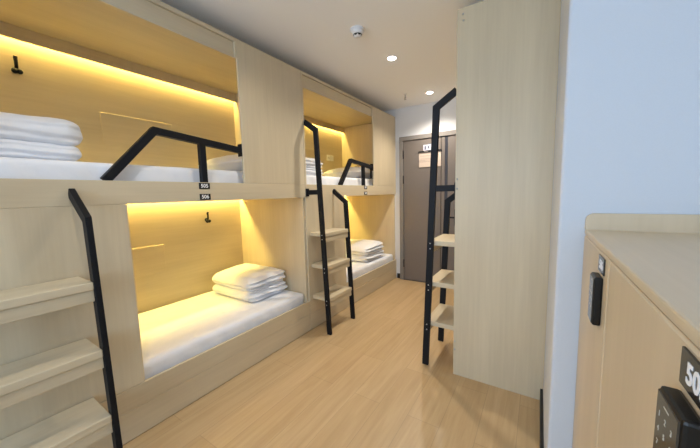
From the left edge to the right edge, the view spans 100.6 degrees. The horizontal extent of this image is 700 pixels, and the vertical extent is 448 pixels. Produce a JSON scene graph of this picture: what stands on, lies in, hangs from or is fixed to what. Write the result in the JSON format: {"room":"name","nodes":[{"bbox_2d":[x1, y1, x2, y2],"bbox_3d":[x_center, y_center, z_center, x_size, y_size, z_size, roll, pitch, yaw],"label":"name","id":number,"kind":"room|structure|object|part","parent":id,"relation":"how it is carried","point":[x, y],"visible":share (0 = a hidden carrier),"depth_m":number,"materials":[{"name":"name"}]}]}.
{"room":"dormitory","nodes":[
{"label":"dormitory","id":0,"kind":"room"},
{"bbox_2d":[160,0,483,110],"bbox_3d":[-0.037,-1.403,0.931,4.775,0.100,6.790,2,7,33],"label":"ceiling","id":1,"kind":"structure","parent":0,"point":[314,37],"depth_m":2.34,"materials":[{"name":"paint"}]},
{"bbox_2d":[350,25,364,38],"bbox_3d":[0.058,-1.460,2.225,0.112,0.058,0.112,2,7,33],"label":"smoke detector","id":2,"kind":"object","parent":1,"relation":"attached to","point":[357,31],"visible":1,"depth_m":2.20,"materials":[{"name":"white plastic"}]},
{"bbox_2d":[386,55,396,60],"bbox_3d":[0.390,-1.544,2.712,0.104,0.012,0.104,2,7,33],"label":"recessed light","id":3,"kind":"object","parent":1,"relation":"in","point":[389,58],"visible":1,"depth_m":2.70,"materials":[{"name":"white plastic"}]},
{"bbox_2d":[123,278,539,447],"bbox_3d":[0.030,1.282,1.209,4.775,0.100,6.790,2,7,33],"label":"floor","id":4,"kind":"structure","parent":0,"point":[366,383],"depth_m":1.91,"materials":[{"name":"brown wood"}]},
{"bbox_2d":[0,0,310,447],"bbox_3d":[-1.295,-0.078,2.115,1.257,2.486,2.080,2,7,33],"label":"bunk bed","id":5,"kind":"object","parent":4,"relation":"on","point":[143,82],"visible":0.99,"depth_m":1.94,"materials":[{"name":"brown wood"}]},
{"bbox_3d":[-1.386,0.415,1.369,0.034,1.058,0.640,2,7,33],"label":"panel","id":6,"kind":"part","parent":5,"relation":"part of","materials":[{"name":"brown wood"}]},
{"bbox_3d":[-1.814,-0.101,2.452,0.018,2.485,2.080,2,7,33],"label":"panel","id":7,"kind":"part","parent":5,"relation":"part of","materials":[{"name":"brown wood"}]},
{"bbox_2d":[0,157,260,183],"bbox_3d":[-1.424,-0.322,2.170,0.898,0.140,2.025,2,7,33],"label":"mattress","id":8,"kind":"object","parent":5,"relation":"on","point":[10,167],"visible":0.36,"depth_m":1.51,"materials":[{"name":"white fabric"}]},
{"bbox_2d":[0,112,82,160],"bbox_3d":[-1.793,-0.434,1.502,0.608,0.231,0.512,2,7,33],"label":"quilt","id":9,"kind":"object","parent":8,"relation":"on","point":[21,136],"visible":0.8,"depth_m":1.41,"materials":[{"name":"white fabric"}]},
{"bbox_2d":[198,154,242,170],"bbox_3d":[-1.012,-0.554,2.741,0.656,0.183,0.517,2,7,33],"label":"pillow","id":10,"kind":"object","parent":8,"relation":"on","point":[228,162],"visible":0.35,"depth_m":2.51,"materials":[{"name":"fabric"}]},
{"bbox_3d":[-1.771,-0.762,2.452,0.005,0.247,0.520,2,7,33],"label":"flap panel","id":11,"kind":"part","parent":5,"relation":"part of","materials":[{"name":"brown wood"}]},
{"bbox_3d":[-1.827,0.332,2.437,0.005,0.248,0.515,2,7,33],"label":"flap panel","id":12,"kind":"part","parent":5,"relation":"part of","materials":[{"name":"brown wood"}]},
{"bbox_3d":[-0.989,-0.410,1.950,0.036,0.261,0.040,2,7,33],"label":"rail post","id":13,"kind":"part","parent":5,"relation":"part of","materials":[{"name":"black metal"}]},
{"bbox_3d":[-0.968,-0.253,1.933,0.004,0.040,0.075,2,7,33],"label":"number plate","id":14,"kind":"part","parent":5,"relation":"part of","materials":[{"name":"black plastic"}]},
{"bbox_3d":[-0.973,0.934,2.025,0.020,0.126,2.080,2,7,33],"label":"rail","id":15,"kind":"part","parent":5,"relation":"part of","materials":[{"name":"brown wood"}]},
{"bbox_3d":[-0.966,-0.181,1.941,0.004,0.040,0.075,2,7,33],"label":"number plate","id":16,"kind":"part","parent":5,"relation":"part of","materials":[{"name":"black plastic"}]},
{"bbox_2d":[138,289,303,379],"bbox_3d":[-1.378,0.847,2.284,0.928,0.171,2.030,2,7,33],"label":"mattress","id":17,"kind":"object","parent":5,"relation":"on","point":[172,334],"visible":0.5,"depth_m":2.27,"materials":[{"name":"white fabric"}]},
{"bbox_2d":[212,263,287,301],"bbox_3d":[-1.006,0.562,2.917,0.644,0.238,0.480,2,7,33],"label":"quilt","id":18,"kind":"object","parent":17,"relation":"on","point":[249,282],"visible":1,"depth_m":2.76,"materials":[{"name":"white fabric"}]},
{"bbox_3d":[-0.632,-0.858,2.431,0.018,1.034,0.675,2,7,33],"label":"panel","id":19,"kind":"part","parent":5,"relation":"part of","materials":[{"name":"brown wood"}]},
{"bbox_3d":[-0.845,-0.187,3.044,0.956,2.485,0.020,2,7,33],"label":"panel","id":20,"kind":"part","parent":5,"relation":"part of","materials":[{"name":"brown wood"}]},
{"bbox_2d":[300,70,396,334],"bbox_3d":[-0.170,-0.287,3.856,1.232,2.486,2.080,2,7,33],"label":"bunk bed","id":21,"kind":"object","parent":4,"relation":"on","point":[340,130],"visible":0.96,"depth_m":3.70,"materials":[{"name":"brown wood"}]},
{"bbox_3d":[-0.824,-0.189,3.059,0.975,2.485,0.020,2,7,33],"label":"panel","id":22,"kind":"part","parent":21,"relation":"part of","materials":[{"name":"brown wood"}]},
{"bbox_3d":[-0.635,-0.970,4.187,0.005,0.247,0.520,2,7,33],"label":"flap panel","id":23,"kind":"part","parent":21,"relation":"part of","materials":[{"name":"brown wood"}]},
{"bbox_3d":[-0.678,-0.309,4.186,0.018,2.485,2.080,2,7,33],"label":"panel","id":24,"kind":"part","parent":21,"relation":"part of","materials":[{"name":"brown wood"}]},
{"bbox_3d":[-0.246,0.205,3.109,0.034,1.058,0.655,2,7,33],"label":"panel","id":25,"kind":"part","parent":21,"relation":"part of","materials":[{"name":"brown wood"}]},
{"bbox_2d":[327,155,333,160],"bbox_3d":[-0.317,-1.060,4.665,0.012,0.090,0.180,2,7,33],"label":"wall outlet","id":26,"kind":"object","parent":21,"relation":"attached to","point":[329,157],"depth_m":4.67,"materials":[{"name":"white plastic"}]},
{"bbox_2d":[306,175,372,185],"bbox_3d":[-0.287,-0.530,3.903,0.898,0.141,2.020,2,7,33],"label":"mattress","id":27,"kind":"object","parent":21,"relation":"on","point":[310,179],"visible":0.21,"depth_m":3.29,"materials":[{"name":"white fabric"}]},
{"bbox_2d":[305,157,322,175],"bbox_3d":[-0.666,-0.636,3.250,0.622,0.215,0.535,2,7,33],"label":"quilt","id":28,"kind":"object","parent":27,"relation":"on","point":[310,162],"visible":0.17,"depth_m":3.13,"materials":[{"name":"white fabric"}]},
{"bbox_2d":[322,167,372,178],"bbox_3d":[0.059,-0.755,4.376,0.676,0.193,0.716,2,7,33],"label":"pillow","id":29,"kind":"object","parent":27,"relation":"on","point":[354,172],"visible":0.58,"depth_m":4.11,"materials":[{"name":"fabric"}]},
{"bbox_3d":[0.163,0.725,3.760,0.020,0.126,2.080,2,7,33],"label":"rail","id":30,"kind":"part","parent":21,"relation":"part of","materials":[{"name":"brown wood"}]},
{"bbox_3d":[0.169,-0.623,3.718,0.036,0.261,0.040,2,7,33],"label":"rail post","id":31,"kind":"part","parent":21,"relation":"part of","materials":[{"name":"black metal"}]},
{"bbox_3d":[0.291,-0.395,4.779,0.956,2.485,0.020,2,7,33],"label":"panel","id":32,"kind":"part","parent":21,"relation":"part of","materials":[{"name":"brown wood"}]},
{"bbox_2d":[346,253,392,281],"bbox_3d":[-0.243,0.639,4.017,0.927,0.170,2.025,2,7,33],"label":"mattress","id":33,"kind":"object","parent":21,"relation":"on","point":[358,268],"visible":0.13,"depth_m":4.01,"materials":[{"name":"white fabric"}]},
{"bbox_2d":[345,239,383,261],"bbox_3d":[0.122,0.380,4.366,0.658,0.246,0.562,2,7,33],"label":"quilt","id":34,"kind":"object","parent":33,"relation":"on","point":[362,250],"visible":0.63,"depth_m":4.12,"materials":[{"name":"white fabric"}]},
{"bbox_3d":[0.495,-1.065,4.153,0.018,1.034,0.705,2,7,33],"label":"panel","id":35,"kind":"part","parent":21,"relation":"part of","materials":[{"name":"brown wood"}]},
{"bbox_2d":[422,0,560,399],"bbox_3d":[1.616,-0.234,2.690,1.232,2.531,2.084,2,7,33],"label":"bunk bed","id":36,"kind":"object","parent":4,"relation":"on","point":[505,92],"visible":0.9,"depth_m":1.88,"materials":[{"name":"brown wood"}]},
{"bbox_2d":[572,213,699,447],"bbox_3d":[0.784,0.650,0.513,0.569,1.263,0.999,2,7,33],"label":"cabinet","id":37,"kind":"object","parent":4,"relation":"on","point":[638,372],"visible":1,"depth_m":0.53,"materials":[{"name":"brown wood"}]},
{"bbox_3d":[0.722,0.621,0.885,0.020,1.126,0.437,2,7,33],"label":"locker door","id":38,"kind":"part","parent":37,"relation":"part of","materials":[{"name":"brown wood"}]},
{"bbox_3d":[0.620,0.100,0.716,0.004,0.040,0.073,2,7,33],"label":"number plate","id":39,"kind":"part","parent":37,"relation":"part of","materials":[{"name":"black plastic"}]},
{"bbox_3d":[0.451,0.671,0.472,0.020,1.126,0.541,2,7,33],"label":"locker door","id":40,"kind":"part","parent":37,"relation":"part of","materials":[{"name":"brown wood"}]},
{"bbox_3d":[0.334,0.153,0.280,0.004,0.040,0.073,2,7,33],"label":"number plate","id":41,"kind":"part","parent":37,"relation":"part of","materials":[{"name":"black plastic"}]},
{"bbox_2d":[384,98,455,277],"bbox_3d":[1.862,-0.394,3.827,4.675,2.600,0.100,2,7,33],"label":"wall","id":42,"kind":"structure","parent":0,"point":[417,119],"depth_m":4.26,"materials":[{"name":"white paint"}]},
{"bbox_2d":[399,130,455,282],"bbox_3d":[1.221,-0.196,4.157,1.095,2.170,0.090,2,7,33],"label":"door","id":43,"kind":"structure","parent":42,"relation":"in","point":[414,181],"depth_m":4.28,"materials":[{"name":"wood"}]},
{"bbox_2d":[418,143,441,167],"bbox_3d":[1.130,-0.975,4.118,0.330,0.323,0.021,2,7,33],"label":"sign","id":44,"kind":"object","parent":43,"relation":"attached to","point":[424,156],"visible":0.72,"depth_m":4.14,"materials":[{"name":"beige paper"}]},
{"bbox_2d":[543,0,699,447],"bbox_3d":[2.232,-0.193,1.807,1.640,2.600,2.900,2,7,33],"label":"wall","id":45,"kind":"structure","parent":0,"point":[627,124],"depth_m":0.95,"materials":[{"name":"blue paint"}]},
{"bbox_2d":[540,389,543,447],"bbox_3d":[0.997,1.133,1.512,0.015,0.085,0.822,2,7,33],"label":"baseboard","id":46,"kind":"structure","parent":45,"relation":"attached to","point":[541,390],"depth_m":1.58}
]}

